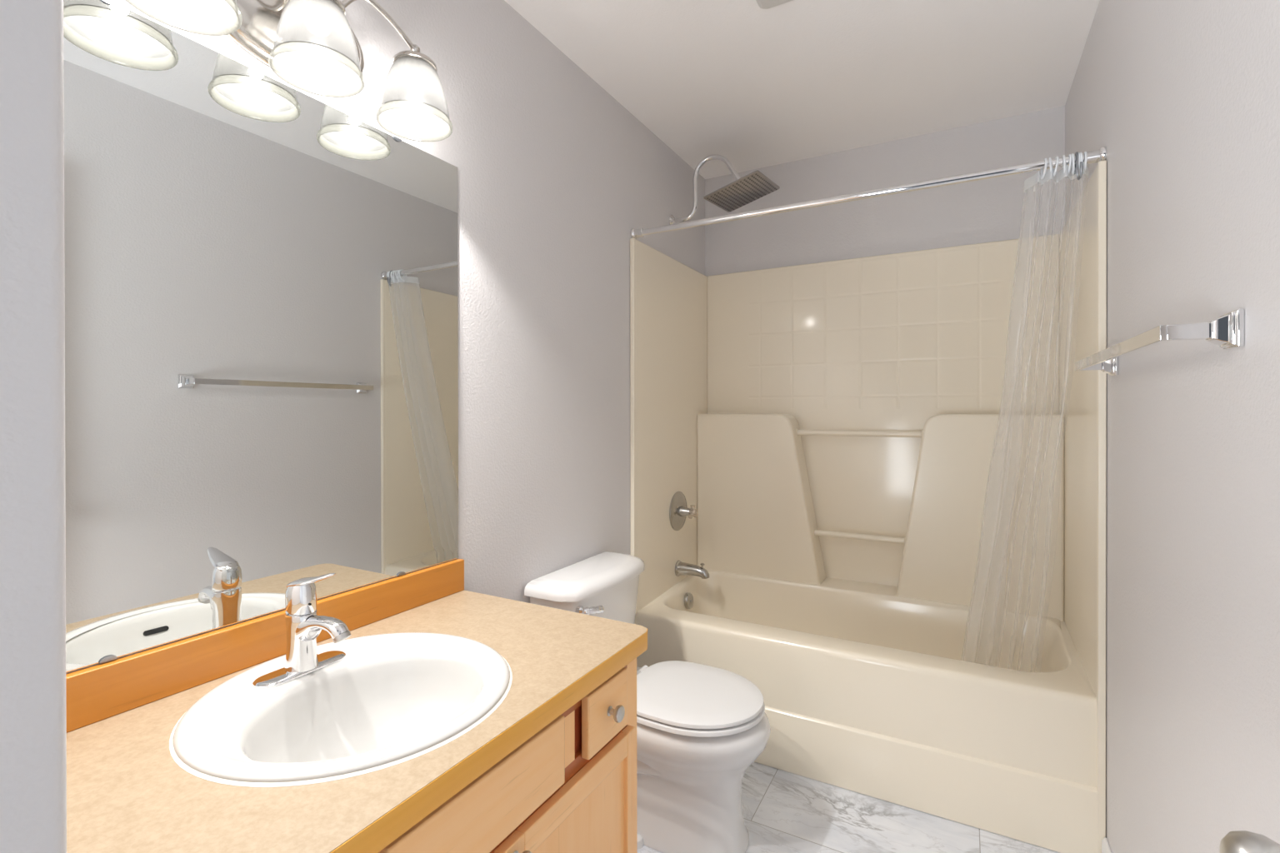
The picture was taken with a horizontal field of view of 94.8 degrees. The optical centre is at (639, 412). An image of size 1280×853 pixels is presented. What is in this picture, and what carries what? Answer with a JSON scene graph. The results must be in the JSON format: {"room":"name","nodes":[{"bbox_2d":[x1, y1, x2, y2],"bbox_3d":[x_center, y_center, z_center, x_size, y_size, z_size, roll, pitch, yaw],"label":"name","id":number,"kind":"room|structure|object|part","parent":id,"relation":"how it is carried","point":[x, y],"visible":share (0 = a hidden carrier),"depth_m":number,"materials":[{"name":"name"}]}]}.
{"room":"bathroom","nodes":[
{"label":"bathroom","id":0,"kind":"room"},
{"bbox_2d":[0,0,66,852],"bbox_3d":[-0.705,0.033,0.519,0.592,2.440,0.123,0,0,29],"label":"wall","id":1,"kind":"structure","parent":0,"point":[33,708],"depth_m":0.41,"materials":[{"name":"white paint"}]},
{"bbox_2d":[65,0,704,674],"bbox_3d":[-0.349,0.029,1.882,0.100,2.440,2.853,0,0,29],"label":"wall","id":2,"kind":"structure","parent":0,"point":[556,175],"depth_m":1.81,"materials":[{"name":"white paint"}]},
{"bbox_2d":[63,0,458,672],"bbox_3d":[-0.703,-0.128,1.127,0.008,1.022,0.937,0,0,29],"label":"wall mirror","id":3,"kind":"object","parent":2,"relation":"attached to","point":[261,276],"visible":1,"depth_m":1.07,"materials":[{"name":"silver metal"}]},
{"bbox_2d":[65,559,464,733],"bbox_3d":[-0.695,0.426,1.127,0.020,0.080,0.945,0,0,29],"label":"backsplash","id":4,"kind":"structure","parent":2,"relation":"attached to","point":[94,694],"depth_m":1.03,"materials":[{"name":"brown wood"}]},
{"bbox_2d":[125,0,453,142],"bbox_3d":[-0.613,-0.751,1.103,0.188,0.246,0.600,0,0,29],"label":"vanity light","id":5,"kind":"object","parent":2,"relation":"attached to","point":[312,46],"visible":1,"depth_m":1.10,"materials":[{"name":"white glass"}]},
{"bbox_3d":[-0.707,-0.702,0.903,0.146,0.112,0.146,0,0,29],"label":"lamp shade","id":6,"kind":"part","parent":5,"relation":"part of","materials":[{"name":"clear glass"}]},
{"bbox_3d":[-0.666,-0.797,1.003,0.067,0.085,0.215,0,0,7],"label":"arm","id":7,"kind":"part","parent":5,"relation":"part of","materials":[{"name":"silver metal"}]},
{"bbox_3d":[-0.678,-0.767,1.139,0.038,0.214,0.344,0,0,29],"label":"plate","id":8,"kind":"part","parent":5,"relation":"part of","materials":[{"name":"silver metal"}]},
{"bbox_3d":[-0.600,-0.703,1.097,0.146,0.112,0.146,0,0,29],"label":"lamp shade","id":9,"kind":"part","parent":5,"relation":"part of","materials":[{"name":"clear glass"}]},
{"bbox_3d":[-0.556,-0.798,1.202,0.215,0.085,0.067,0,0,-39],"label":"arm","id":10,"kind":"part","parent":5,"relation":"part of","materials":[{"name":"silver metal"}]},
{"bbox_3d":[-0.493,-0.704,1.290,0.146,0.112,0.146,0,0,29],"label":"lamp shade","id":11,"kind":"part","parent":5,"relation":"part of","materials":[{"name":"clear glass"}]},
{"bbox_2d":[669,154,779,224],"bbox_3d":[0.353,-0.985,2.579,0.457,0.296,0.254,0,0,34],"label":"shower","id":12,"kind":"object","parent":2,"relation":"attached to","point":[755,185],"visible":0.97,"depth_m":2.54,"materials":[{"name":"silver metal"}]},
{"bbox_3d":[0.289,-0.995,2.598,0.327,0.276,0.024,0,0,27],"label":"gooseneck arm","id":13,"kind":"part","parent":12,"relation":"part of","materials":[{"name":"silver metal"}]},
{"bbox_3d":[0.438,-0.943,2.522,0.248,0.075,0.256,0,0,34],"label":"spray plate","id":14,"kind":"part","parent":12,"relation":"part of","materials":[{"name":"silver metal"}]},
{"bbox_2d":[504,0,1099,179],"bbox_3d":[0.353,-1.221,1.490,1.707,0.060,2.853,0,0,29],"label":"ceiling","id":15,"kind":"structure","parent":0,"point":[746,83],"depth_m":2.02,"materials":[{"name":"white paint"}]},
{"bbox_2d":[755,0,793,9],"bbox_3d":[0.405,-1.182,1.560,0.250,0.018,0.255,0,0,29],"label":"exhaust fan","id":16,"kind":"object","parent":15,"relation":"attached to","point":[764,4],"visible":1,"depth_m":1.69,"materials":[{"name":"white plastic"}]},
{"bbox_2d":[637,761,1060,852],"bbox_3d":[-0.034,1.281,0.790,1.707,0.060,4.468,0,0,29],"label":"floor","id":17,"kind":"structure","parent":0,"point":[783,812],"depth_m":1.78,"materials":[{"name":"white stone"}]},
{"bbox_2d":[378,658,637,852],"bbox_3d":[-0.442,0.879,0.983,0.577,0.744,0.927,0,0,29],"label":"vanity cabinet","id":18,"kind":"object","parent":17,"relation":"on","point":[570,787],"visible":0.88,"depth_m":1.00,"materials":[{"name":"brown wood"}]},
{"bbox_2d":[65,559,647,852],"bbox_3d":[-0.452,0.445,0.994,0.575,0.118,0.945,0,0,29],"label":"countertop","id":19,"kind":"structure","parent":18,"relation":"on","point":[127,792],"depth_m":0.87,"materials":[{"name":"beige laminate"}]},
{"bbox_2d":[169,632,512,787],"bbox_3d":[-0.467,0.541,0.981,0.497,0.172,0.497,0,0,29],"label":"sink","id":20,"kind":"object","parent":19,"relation":"in","point":[393,699],"visible":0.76,"depth_m":1.00,"materials":[{"name":"white ceramic"}]},
{"bbox_2d":[252,573,351,689],"bbox_3d":[-0.566,0.368,1.028,0.142,0.180,0.158,0,0,29],"label":"faucet","id":21,"kind":"object","parent":20,"relation":"on","point":[303,625],"visible":1,"depth_m":1.03,"materials":[{"name":"silver metal"}]},
{"bbox_3d":[-0.603,0.455,1.048,0.055,0.006,0.158,0,0,29],"label":"deck plate","id":22,"kind":"part","parent":21,"relation":"part of","materials":[{"name":"silver metal"}]},
{"bbox_3d":[-0.577,0.297,1.034,0.102,0.037,0.043,0,0,29],"label":"lever","id":23,"kind":"part","parent":21,"relation":"part of","materials":[{"name":"silver metal"}]},
{"bbox_3d":[-0.558,0.384,1.025,0.115,0.058,0.046,0,0,29],"label":"spout","id":24,"kind":"part","parent":21,"relation":"part of","materials":[{"name":"silver metal"}]},
{"bbox_3d":[-0.222,0.581,0.861,0.018,0.117,0.356,0,0,29],"label":"false drawer","id":25,"kind":"part","parent":18,"relation":"part of","materials":[{"name":"brown wood"}]},
{"bbox_3d":[-0.180,0.679,0.890,0.029,0.031,0.031,0,0,29],"label":"knob","id":26,"kind":"part","parent":18,"relation":"part of","materials":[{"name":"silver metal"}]},
{"bbox_3d":[-0.239,0.656,0.869,0.019,0.050,0.843,0,0,29],"label":"frame rail","id":27,"kind":"part","parent":18,"relation":"part of","materials":[{"name":"brown wood"}]},
{"bbox_3d":[-0.111,0.680,1.064,0.018,0.044,0.321,0,0,29],"label":"rail","id":28,"kind":"part","parent":18,"relation":"part of","materials":[{"name":"brown wood"}]},
{"bbox_3d":[-0.114,0.891,1.066,0.009,0.379,0.321,0,0,29],"label":"panel","id":29,"kind":"part","parent":18,"relation":"part of","materials":[{"name":"brown wood"}]},
{"bbox_3d":[-0.067,0.580,1.143,0.018,0.117,0.142,0,0,29],"label":"drawer","id":30,"kind":"part","parent":18,"relation":"part of","materials":[{"name":"brown wood"}]},
{"bbox_3d":[-0.047,0.578,1.132,0.029,0.031,0.031,0,0,29],"label":"knob","id":31,"kind":"part","parent":18,"relation":"part of","materials":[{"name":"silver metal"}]},
{"bbox_2d":[524,551,770,852],"bbox_3d":[0.063,0.876,1.804,0.677,0.745,0.470,0,0,29],"label":"toilet","id":32,"kind":"object","parent":17,"relation":"on","point":[700,728],"visible":0.75,"depth_m":1.67,"materials":[{"name":"white ceramic"}]},
{"bbox_3d":[-0.144,0.528,1.917,0.204,0.048,0.470,0,0,29],"label":"tank lid","id":33,"kind":"part","parent":32,"relation":"part of","materials":[{"name":"white ceramic"}]},
{"bbox_3d":[-0.147,0.708,1.919,0.182,0.312,0.436,0,0,29],"label":"tank","id":34,"kind":"part","parent":32,"relation":"part of","materials":[{"name":"white ceramic"}]},
{"bbox_3d":[-0.137,0.582,1.726,0.026,0.032,0.075,0,0,42],"label":"lever","id":35,"kind":"part","parent":32,"relation":"part of","materials":[{"name":"silver metal"}]},
{"bbox_3d":[0.162,0.835,1.749,0.407,0.014,0.372,0,0,29],"label":"lid","id":36,"kind":"part","parent":32,"relation":"part of","materials":[{"name":"white plastic"}]},
{"bbox_3d":[0.165,0.855,1.748,0.406,0.015,0.378,0,0,29],"label":"seat","id":37,"kind":"part","parent":32,"relation":"part of","materials":[{"name":"white plastic"}]},
{"bbox_3d":[0.083,1.057,1.794,0.632,0.380,0.374,0,0,29],"label":"bowl","id":38,"kind":"part","parent":32,"relation":"part of","materials":[{"name":"white ceramic"}]},
{"bbox_2d":[630,160,1106,852],"bbox_3d":[0.807,0.276,2.314,1.504,1.936,0.778,0,0,29],"label":"tub surround","id":39,"kind":"object","parent":17,"relation":"on","point":[892,467],"visible":0.9,"depth_m":2.35,"materials":[{"name":"beige plastic"}]},
{"bbox_3d":[0.159,0.062,2.677,0.018,1.508,0.766,0,0,29],"label":"panel","id":40,"kind":"part","parent":39,"relation":"part of","materials":[{"name":"beige plastic"}]},
{"bbox_2d":[669,491,697,530],"bbox_3d":[0.212,0.450,2.659,0.092,0.178,0.178,0,0,29],"label":"shower valve","id":41,"kind":"object","parent":39,"relation":"attached to","point":[678,510],"visible":1,"depth_m":2.64,"materials":[{"name":"silver metal"}]},
{"bbox_3d":[0.209,0.450,2.660,0.050,0.048,0.048,0,0,29],"label":"stem","id":42,"kind":"part","parent":41,"relation":"part of","materials":[{"name":"silver metal"}]},
{"bbox_3d":[0.238,0.447,2.645,0.034,0.058,0.067,0,0,29],"label":"handle","id":43,"kind":"part","parent":41,"relation":"part of","materials":[{"name":"silver metal"}]},
{"bbox_2d":[684,592,693,609],"bbox_3d":[0.221,0.853,2.659,0.027,0.073,0.072,0,0,29],"label":"overflow plate","id":44,"kind":"object","parent":39,"relation":"attached to","point":[688,598],"visible":1,"depth_m":2.64,"materials":[{"name":"silver metal"}]},
{"bbox_2d":[675,560,709,579],"bbox_3d":[0.241,0.711,2.648,0.153,0.074,0.072,0,0,29],"label":"tub spout","id":45,"kind":"object","parent":39,"relation":"attached to","point":[681,568],"visible":1,"depth_m":2.63,"materials":[{"name":"silver metal"}]},
{"bbox_2d":[635,570,1098,852],"bbox_3d":[0.808,1.002,2.316,1.469,0.483,0.778,0,0,29],"label":"tub","id":46,"kind":"object","parent":39,"relation":"in","point":[981,716],"depth_m":1.95,"materials":[{"name":"beige plastic"}]},
{"bbox_2d":[630,146,1106,239],"bbox_3d":[0.631,-0.715,1.994,1.506,0.045,0.045,0,0,29],"label":"curtain rod","id":47,"kind":"object","parent":39,"relation":"attached to","point":[1095,156],"visible":0.96,"depth_m":1.91,"materials":[{"name":"silver metal"}]},
{"bbox_2d":[1040,158,1047,179],"bbox_3d":[1.167,-0.703,1.699,0.012,0.059,0.045,0,0,21],"label":"curtain ring","id":48,"kind":"object","parent":47,"relation":"hanging from","point":[1042,176],"visible":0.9,"depth_m":1.69,"materials":[{"name":"white plastic"}]},
{"bbox_2d":[1048,157,1051,171],"bbox_3d":[1.181,-0.703,1.691,0.009,0.059,0.045,0,0,35],"label":"curtain ring","id":49,"kind":"object","parent":47,"relation":"hanging from","point":[1049,158],"visible":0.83,"depth_m":1.68,"materials":[{"name":"white plastic"}]},
{"bbox_2d":[1053,156,1059,176],"bbox_3d":[1.189,-0.703,1.687,0.013,0.059,0.045,0,0,17],"label":"curtain ring","id":50,"kind":"object","parent":47,"relation":"hanging from","point":[1057,157],"visible":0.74,"depth_m":1.67,"materials":[{"name":"white plastic"}]},
{"bbox_2d":[1062,155,1065,173],"bbox_3d":[1.209,-0.703,1.676,0.008,0.059,0.045,0,0,33],"label":"curtain ring","id":51,"kind":"object","parent":47,"relation":"hanging from","point":[1063,156],"visible":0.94,"depth_m":1.66,"materials":[{"name":"white plastic"}]},
{"bbox_2d":[1067,154,1071,173],"bbox_3d":[1.218,-0.703,1.671,0.009,0.059,0.045,0,0,23],"label":"curtain ring","id":52,"kind":"object","parent":47,"relation":"hanging from","point":[1069,155],"visible":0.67,"depth_m":1.65,"materials":[{"name":"white plastic"}]},
{"bbox_2d":[1070,153,1074,174],"bbox_3d":[1.226,-0.703,1.666,0.008,0.059,0.045,0,0,32],"label":"curtain ring","id":53,"kind":"object","parent":47,"relation":"hanging from","point":[1072,167],"visible":0.88,"depth_m":1.65,"materials":[{"name":"white plastic"}]},
{"bbox_2d":[1075,152,1080,174],"bbox_3d":[1.236,-0.703,1.661,0.008,0.059,0.045,0,0,25],"label":"curtain ring","id":54,"kind":"object","parent":47,"relation":"hanging from","point":[1079,153],"visible":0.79,"depth_m":1.64,"materials":[{"name":"white plastic"}]},
{"bbox_2d":[1074,151,1082,179],"bbox_3d":[1.236,-0.694,1.658,0.014,0.082,0.049,0,0,29],"label":"curtain hook","id":55,"kind":"object","parent":47,"relation":"hanging from","point":[1078,177],"visible":0.92,"depth_m":1.64,"materials":[{"name":"grey metal"}]},
{"bbox_2d":[1080,151,1083,162],"bbox_3d":[1.243,-0.703,1.657,0.008,0.059,0.045,0,0,32],"label":"curtain ring","id":56,"kind":"object","parent":47,"relation":"hanging from","point":[1081,152],"visible":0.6,"depth_m":1.64,"materials":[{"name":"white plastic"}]},
{"bbox_2d":[1083,151,1087,170],"bbox_3d":[1.250,-0.703,1.653,0.006,0.059,0.045,2,1,27],"label":"curtain ring","id":57,"kind":"object","parent":47,"relation":"hanging from","point":[1085,152],"visible":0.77,"depth_m":1.64,"materials":[{"name":"white plastic"}]},
{"bbox_3d":[0.989,0.048,2.644,1.467,1.484,0.022,0,0,29],"label":"panel","id":58,"kind":"part","parent":39,"relation":"part of","materials":[{"name":"beige plastic"}]},
{"bbox_3d":[1.460,0.062,1.960,0.018,1.508,0.766,0,0,29],"label":"panel","id":59,"kind":"part","parent":39,"relation":"part of","materials":[{"name":"beige plastic"}]},
{"bbox_2d":[705,105,1064,276],"bbox_3d":[1.019,0.025,2.699,1.507,2.440,0.100,0,0,29],"label":"wall","id":60,"kind":"structure","parent":0,"point":[995,209],"depth_m":2.57,"materials":[{"name":"white paint"}]},
{"bbox_2d":[1065,0,1279,852],"bbox_3d":[0.668,0.032,0.398,0.100,2.440,4.468,0,0,29],"label":"wall","id":61,"kind":"structure","parent":0,"point":[1182,97],"depth_m":1.01,"materials":[{"name":"white paint"}]},
{"bbox_2d":[1101,837,1111,852],"bbox_3d":[0.827,1.209,0.803,0.012,0.083,1.848,0,0,29],"label":"baseboard","id":62,"kind":"structure","parent":61,"relation":"attached to","point":[1106,848],"depth_m":1.59,"materials":[{"name":"white"}]},
{"bbox_2d":[1074,308,1244,375],"bbox_3d":[1.002,-0.120,1.198,0.087,0.053,0.815,0,0,29],"label":"towel bar","id":63,"kind":"object","parent":61,"relation":"attached to","point":[1227,332],"visible":1,"depth_m":0.87,"materials":[{"name":"silver metal"}]},
{"bbox_3d":[1.177,-0.121,1.537,0.049,0.022,0.016,0,0,29],"label":"arm","id":64,"kind":"part","parent":63,"relation":"part of","materials":[{"name":"silver metal"}]},
{"bbox_3d":[0.809,-0.119,0.870,0.049,0.022,0.016,0,0,29],"label":"arm","id":65,"kind":"part","parent":63,"relation":"part of","materials":[{"name":"silver metal"}]},
{"bbox_3d":[0.331,0.033,-0.052,0.055,2.440,0.123,0,0,29],"label":"wall","id":66,"kind":"structure","parent":0,"visible":0},
{"bbox_2d":[1219,830,1279,852],"bbox_3d":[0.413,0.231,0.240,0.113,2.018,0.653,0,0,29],"label":"door knob","id":67,"kind":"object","parent":66,"relation":"in","point":[1238,842],"depth_m":0.48,"materials":[{"name":"silver metal"}]}
]}

